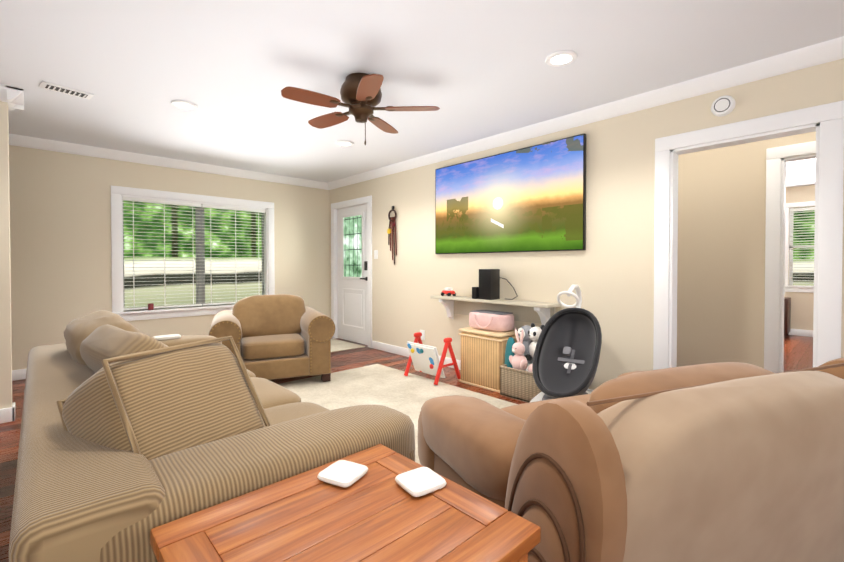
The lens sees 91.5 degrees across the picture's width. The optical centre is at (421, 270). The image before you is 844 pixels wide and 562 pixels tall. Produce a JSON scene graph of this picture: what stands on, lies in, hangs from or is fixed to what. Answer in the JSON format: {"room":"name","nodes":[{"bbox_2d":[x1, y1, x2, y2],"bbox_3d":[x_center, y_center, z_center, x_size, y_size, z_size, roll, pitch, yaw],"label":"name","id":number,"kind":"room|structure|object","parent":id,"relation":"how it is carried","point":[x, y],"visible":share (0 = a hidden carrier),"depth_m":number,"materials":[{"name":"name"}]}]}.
{"room":"living room","nodes":[
{"label":"living room","id":0,"kind":"room"},
{"bbox_2d":[0,101,11,408],"bbox_3d":[-4.737,-0.087,1.514,4.550,2.440,0.120,-1,1,-43],"label":"wall","id":1,"kind":"structure","parent":0,"point":[5,345],"depth_m":3.01,"materials":[{"name":"beige paint"}]},
{"bbox_2d":[0,404,15,423],"bbox_3d":[-4.691,1.081,1.494,4.566,0.105,0.036,-1,1,-43],"label":"baseboard","id":2,"kind":"structure","parent":1,"relation":"attached to","point":[7,414],"depth_m":3.02,"materials":[{"name":"white wood"}]},
{"bbox_2d":[0,84,23,107],"bbox_3d":[-4.642,-1.260,1.460,4.635,0.098,0.105,-1,1,-43],"label":"crown molding","id":3,"kind":"structure","parent":1,"relation":"attached to","point":[13,96],"depth_m":2.98,"materials":[{"name":"white"}]},
{"bbox_2d":[9,145,329,369],"bbox_3d":[-4.433,-0.120,3.874,8.220,2.440,0.150,-1,1,-43],"label":"wall","id":4,"kind":"structure","parent":0,"point":[60,240],"depth_m":4.50,"materials":[{"name":"beige paint"}]},
{"bbox_2d":[12,369,26,380],"bbox_3d":[-4.412,1.049,3.780,8.100,0.105,0.040,-1,1,-43],"label":"baseboard","id":5,"kind":"structure","parent":4,"relation":"attached to","point":[20,374],"depth_m":4.13,"materials":[{"name":"white wood"}]},
{"bbox_2d":[9,134,327,188],"bbox_3d":[-4.430,-1.291,3.701,8.010,0.098,0.085,-1,1,-43],"label":"crown molding","id":6,"kind":"structure","parent":4,"relation":"attached to","point":[15,140],"depth_m":4.84,"materials":[{"name":"white"}]},
{"bbox_2d":[111,185,274,320],"bbox_3d":[-2.851,-0.200,5.314,1.920,1.540,0.190,-1,1,-43],"label":"window","id":7,"kind":"structure","parent":4,"relation":"in","point":[118,193],"depth_m":5.15,"materials":[{"name":"white wood"}]},
{"bbox_2d":[148,303,153,309],"bbox_3d":[-3.225,0.427,4.889,0.062,0.075,0.062,-1,1,-43],"label":"cup","id":8,"kind":"object","parent":7,"relation":"on","point":[150,306],"visible":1,"depth_m":4.87,"materials":[{"name":"red ceramic"}]},
{"bbox_2d":[122,197,265,309],"bbox_3d":[-2.847,-0.207,5.311,1.656,1.310,0.060,-1,1,-43],"label":"window blinds","id":9,"kind":"object","parent":7,"relation":"attached to","point":[143,200],"visible":0.77,"depth_m":5.19,"materials":[{"name":"white plastic"}]},
{"bbox_2d":[0,335,812,561],"bbox_3d":[0.516,1.164,2.910,14.100,0.100,9.550,-1,1,-43],"label":"floor","id":10,"kind":"structure","parent":0,"point":[798,352],"depth_m":4.08,"materials":[{"name":"brown wood"}]},
{"bbox_2d":[209,294,335,381],"bbox_3d":[-1.550,0.665,4.228,1.110,0.832,0.971,0,1,-25],"label":"armchair","id":11,"kind":"object","parent":10,"relation":"on","point":[278,336],"visible":0.79,"depth_m":3.98,"materials":[{"name":"brown fabric"}]},
{"bbox_2d":[150,444,540,561],"bbox_3d":[-0.164,0.852,0.902,0.630,0.580,0.585,-1,1,-43],"label":"end table","id":12,"kind":"object","parent":10,"relation":"on","point":[376,512],"visible":0.92,"depth_m":0.91,"materials":[{"name":"brown wood"}]},
{"bbox_2d":[317,460,367,486],"bbox_3d":[-0.215,0.551,1.121,0.108,0.014,0.108,0,1,26],"label":"coaster","id":13,"kind":"object","parent":12,"relation":"on","point":[342,473],"visible":1,"depth_m":1.10,"materials":[{"name":"white ceramic"}]},
{"bbox_2d":[395,467,446,496],"bbox_3d":[-0.004,0.551,1.079,0.108,0.014,0.108,-1,1,-35],"label":"coaster","id":14,"kind":"object","parent":12,"relation":"on","point":[420,481],"visible":1,"depth_m":1.06,"materials":[{"name":"white ceramic"}]},
{"bbox_2d":[331,339,364,352],"bbox_3d":[-1.311,1.066,5.890,0.610,0.012,0.840,-1,1,-43],"label":"doormat","id":15,"kind":"object","parent":10,"relation":"on","point":[338,345],"visible":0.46,"depth_m":5.84,"materials":[{"name":"fabric"}]},
{"bbox_2d":[278,364,517,464],"bbox_3d":[-0.448,1.109,2.856,2.520,0.012,2.890,-1,1,-43],"label":"rug","id":16,"kind":"object","parent":10,"relation":"on","point":[410,394],"visible":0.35,"depth_m":3.75,"materials":[{"name":"fabric"}]},
{"bbox_2d":[8,310,414,561],"bbox_3d":[-1.226,0.676,2.059,1.115,0.870,2.540,-1,1,-43],"label":"sofa","id":17,"kind":"object","parent":16,"relation":"on","point":[131,436],"visible":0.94,"depth_m":1.20,"materials":[{"name":"beige fabric"}]},
{"bbox_2d":[153,334,180,339],"bbox_3d":[-1.852,0.481,2.985,0.170,0.022,0.110,-1,1,-43],"label":"tray","id":18,"kind":"object","parent":17,"relation":"on","point":[166,337],"visible":0.83,"depth_m":2.95,"materials":[{"name":"white plastic"}]},
{"bbox_2d":[404,332,460,384],"bbox_3d":[0.104,0.869,4.178,0.377,0.435,0.484,-1,1,-43],"label":"easel","id":19,"kind":"object","parent":10,"relation":"on","point":[423,358],"visible":1,"depth_m":4.06,"materials":[{"name":"red plastic"}]},
{"bbox_2d":[458,327,519,392],"bbox_3d":[0.657,0.835,3.997,0.346,0.528,0.516,-1,1,-43],"label":"hamper","id":20,"kind":"object","parent":10,"relation":"on","point":[482,356],"visible":0.69,"depth_m":3.85,"materials":[{"name":"beige wicker"}]},
{"bbox_2d":[469,310,513,331],"bbox_3d":[0.672,0.483,3.992,0.288,0.172,0.440,-1,1,-43],"label":"bag","id":21,"kind":"object","parent":20,"relation":"on","point":[497,321],"visible":1,"depth_m":3.87,"materials":[{"name":"pink fabric"}]},
{"bbox_2d":[500,323,543,402],"bbox_3d":[0.962,0.784,3.635,0.384,0.640,0.441,-1,1,-43],"label":"basket","id":22,"kind":"object","parent":10,"relation":"on","point":[517,381],"visible":0.6,"depth_m":3.56,"materials":[{"name":"wicker"}]},
{"bbox_2d":[530,285,601,401],"bbox_3d":[1.090,0.607,3.063,0.500,1.000,0.660,1,1,35],"label":"swing","id":23,"kind":"object","parent":10,"relation":"on","point":[566,356],"visible":0.73,"depth_m":3.12,"materials":[{"name":"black plastic"}]},
{"bbox_2d":[417,358,843,561],"bbox_3d":[0.922,0.734,1.837,1.716,0.767,1.270,0,1,-21],"label":"sofa","id":24,"kind":"object","parent":10,"relation":"on","point":[726,462],"visible":0.94,"depth_m":1.20,"materials":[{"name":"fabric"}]},
{"bbox_2d":[784,297,790,337],"bbox_3d":[5.770,0.750,6.798,0.426,0.620,0.450,-1,1,-43],"label":"nightstand","id":25,"kind":"object","parent":10,"relation":"on","point":[787,312],"visible":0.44,"depth_m":6.51,"materials":[{"name":"brown wood"}]},
{"bbox_2d":[0,0,843,187],"bbox_3d":[0.721,-1.373,2.655,14.100,0.100,8.950,-1,1,-43],"label":"ceiling","id":26,"kind":"structure","parent":0,"point":[473,70],"depth_m":2.62,"materials":[{"name":"white paint"}]},
{"bbox_2d":[39,81,93,99],"bbox_3d":[-2.610,-1.320,3.023,0.140,0.016,0.290,1,1,39],"label":"ceiling vent","id":27,"kind":"object","parent":26,"relation":"in","point":[64,90],"visible":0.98,"depth_m":3.00,"materials":[{"name":"white metal"}]},
{"bbox_2d":[171,100,197,109],"bbox_3d":[-1.901,-1.324,3.290,0.190,0.013,0.190,-1,1,-43],"label":"recessed light","id":28,"kind":"object","parent":26,"relation":"in","point":[183,104],"visible":0.96,"depth_m":3.28,"materials":[{"name":"white plastic"}]},
{"bbox_2d":[336,140,353,145],"bbox_3d":[-0.813,-1.339,4.323,0.190,0.013,0.190,-1,1,-43],"label":"recessed light","id":29,"kind":"object","parent":26,"relation":"in","point":[344,143],"visible":0.98,"depth_m":4.30,"materials":[{"name":"white plastic"}]},
{"bbox_2d":[281,73,439,144],"bbox_3d":[-0.455,-1.099,2.857,1.032,0.452,1.032,-1,1,-43],"label":"ceiling fan","id":30,"kind":"object","parent":26,"relation":"hanging from","point":[361,95],"visible":1,"depth_m":2.77,"materials":[{"name":"brown wood"}]},
{"bbox_2d":[545,50,576,66],"bbox_3d":[0.862,-1.314,2.549,0.190,0.013,0.190,-1,1,-43],"label":"recessed light","id":31,"kind":"object","parent":26,"relation":"in","point":[561,58],"visible":0.98,"depth_m":2.54,"materials":[{"name":"white"}]},
{"bbox_2d":[329,58,843,389],"bbox_3d":[1.582,-0.113,3.377,0.120,2.440,8.800,-1,1,-43],"label":"wall","id":32,"kind":"structure","parent":0,"point":[609,270],"depth_m":3.42,"materials":[{"name":"beige paint"}]},
{"bbox_2d":[331,195,371,347],"bbox_3d":[-1.019,0.009,6.143,0.142,2.120,1.070,-1,1,-43],"label":"door frame","id":33,"kind":"structure","parent":32,"relation":"attached to","point":[367,200],"depth_m":6.12,"materials":[{"name":"white wood"}]},
{"bbox_2d":[337,204,367,344],"bbox_3d":[-1.034,0.053,6.129,0.100,2.016,0.878,-1,1,-43],"label":"front door","id":34,"kind":"structure","parent":32,"relation":"in","point":[352,298],"depth_m":6.13,"materials":[{"name":"white wood"}]},
{"bbox_2d":[374,250,377,258],"bbox_3d":[-0.632,-0.224,5.645,0.010,0.120,0.080,-1,1,-43],"label":"switch plate","id":35,"kind":"object","parent":32,"relation":"attached to","point":[375,251],"depth_m":5.64,"materials":[{"name":"white plastic"}]},
{"bbox_2d":[387,206,396,264],"bbox_3d":[-0.389,-0.463,5.353,0.045,0.765,0.175,-1,1,-43],"label":"decor","id":36,"kind":"object","parent":32,"relation":"attached to","point":[392,222],"visible":0.96,"depth_m":5.34,"materials":[{"name":"brown"}]},
{"bbox_2d":[420,330,424,339],"bbox_3d":[0.005,0.775,4.981,0.006,0.120,0.080,-1,1,-43],"label":"electrical outlet","id":37,"kind":"object","parent":32,"relation":"attached to","point":[421,331],"depth_m":4.96,"materials":[{"name":"white plastic"}]},
{"bbox_2d":[372,341,592,391],"bbox_3d":[0.531,1.040,4.416,0.016,0.105,3.570,-1,1,-43],"label":"baseboard","id":38,"kind":"structure","parent":32,"relation":"attached to","point":[394,349],"depth_m":5.29,"materials":[{"name":"white wood"}]},
{"bbox_2d":[430,295,561,324],"bbox_3d":[0.668,0.412,4.104,0.229,0.260,1.440,-1,1,-43],"label":"wall shelf","id":39,"kind":"object","parent":32,"relation":"attached to","point":[542,313],"visible":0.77,"depth_m":3.99,"materials":[{"name":"beige paint"}]},
{"bbox_2d":[441,287,455,295],"bbox_3d":[0.289,0.228,4.500,0.096,0.094,0.160,-1,1,-43],"label":"car","id":40,"kind":"object","parent":39,"relation":"on","point":[448,291],"visible":1,"depth_m":4.47,"materials":[{"name":"red plastic"}]},
{"bbox_2d":[472,269,517,299],"bbox_3d":[0.713,0.132,4.044,0.189,0.299,0.424,-1,1,-43],"label":"console","id":41,"kind":"object","parent":39,"relation":"on","point":[488,288],"visible":1,"depth_m":4.04,"materials":[{"name":"black plastic"}]},
{"bbox_2d":[435,134,585,253],"bbox_3d":[0.773,-0.673,4.112,0.045,0.980,1.770,-1,1,-43],"label":"television","id":42,"kind":"object","parent":32,"relation":"attached to","point":[584,191],"depth_m":3.50,"materials":[{"name":"black"}]},
{"bbox_2d":[436,135,582,252],"bbox_3d":[0.756,-0.673,4.096,0.001,0.960,1.750,-1,1,-43],"label":"screen","id":43,"kind":"object","parent":42,"relation":"attached to","point":[529,199],"visible":1,"depth_m":3.95,"materials":[{"name":"multicoloured glass"}]},
{"bbox_2d":[324,36,843,189],"bbox_3d":[1.507,-1.286,3.290,0.085,0.098,8.800,-1,1,-43],"label":"crown molding","id":44,"kind":"structure","parent":32,"relation":"attached to","point":[779,64],"depth_m":3.10,"materials":[{"name":"white"}]},
{"bbox_2d":[711,95,735,116],"bbox_3d":[2.028,-1.115,2.773,0.036,0.136,0.136,-1,1,-43],"label":"smoke detector","id":45,"kind":"object","parent":32,"relation":"attached to","point":[721,106],"visible":1,"depth_m":2.76,"materials":[{"name":"white plastic"}]},
{"bbox_2d":[653,100,843,372],"bbox_3d":[2.139,0.065,2.785,0.160,2.100,0.990,-1,1,-43],"label":"door frame","id":46,"kind":"structure","parent":32,"relation":"attached to","point":[825,122],"depth_m":2.56,"materials":[{"name":"white wood"}]},
{"bbox_2d":[677,131,815,368],"bbox_3d":[3.155,-0.108,3.000,0.100,2.440,6.100,-1,1,-43],"label":"wall","id":47,"kind":"structure","parent":0,"point":[721,254],"depth_m":3.53,"materials":[{"name":"beige paint"}]},
{"bbox_2d":[784,185,814,329],"bbox_3d":[6.829,-0.151,6.099,0.100,2.440,5.600,-1,1,-43],"label":"wall","id":48,"kind":"structure","parent":0,"point":[802,306],"depth_m":6.71,"materials":[{"name":"beige paint"}]},
{"bbox_2d":[785,201,814,292],"bbox_3d":[6.419,-0.381,6.493,0.135,1.470,1.140,-1,1,-43],"label":"bedroom window","id":49,"kind":"structure","parent":48,"relation":"in","point":[791,209],"depth_m":6.77,"materials":[{"name":"white"}]},
{"bbox_2d":[789,329,812,336],"bbox_3d":[5.829,1.003,7.097,0.016,0.105,2.600,-1,1,-43],"label":"baseboard","id":50,"kind":"structure","parent":48,"relation":"attached to","point":[799,332],"depth_m":6.70,"materials":[{"name":"white wood"}]},
{"label":"outside","id":51,"kind":"structure","parent":0,"visible":0},
{"bbox_2d":[124,201,261,307],"bbox_3d":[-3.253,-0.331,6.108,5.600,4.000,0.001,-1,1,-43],"label":"outdoor view","id":52,"kind":"structure","parent":51,"point":[244,268],"depth_m":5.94,"materials":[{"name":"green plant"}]},
{"bbox_2d":[793,207,814,285],"bbox_3d":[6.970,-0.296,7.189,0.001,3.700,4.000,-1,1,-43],"label":"outdoor view","id":53,"kind":"object","parent":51,"point":[803,269],"depth_m":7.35,"materials":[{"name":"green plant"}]}
]}

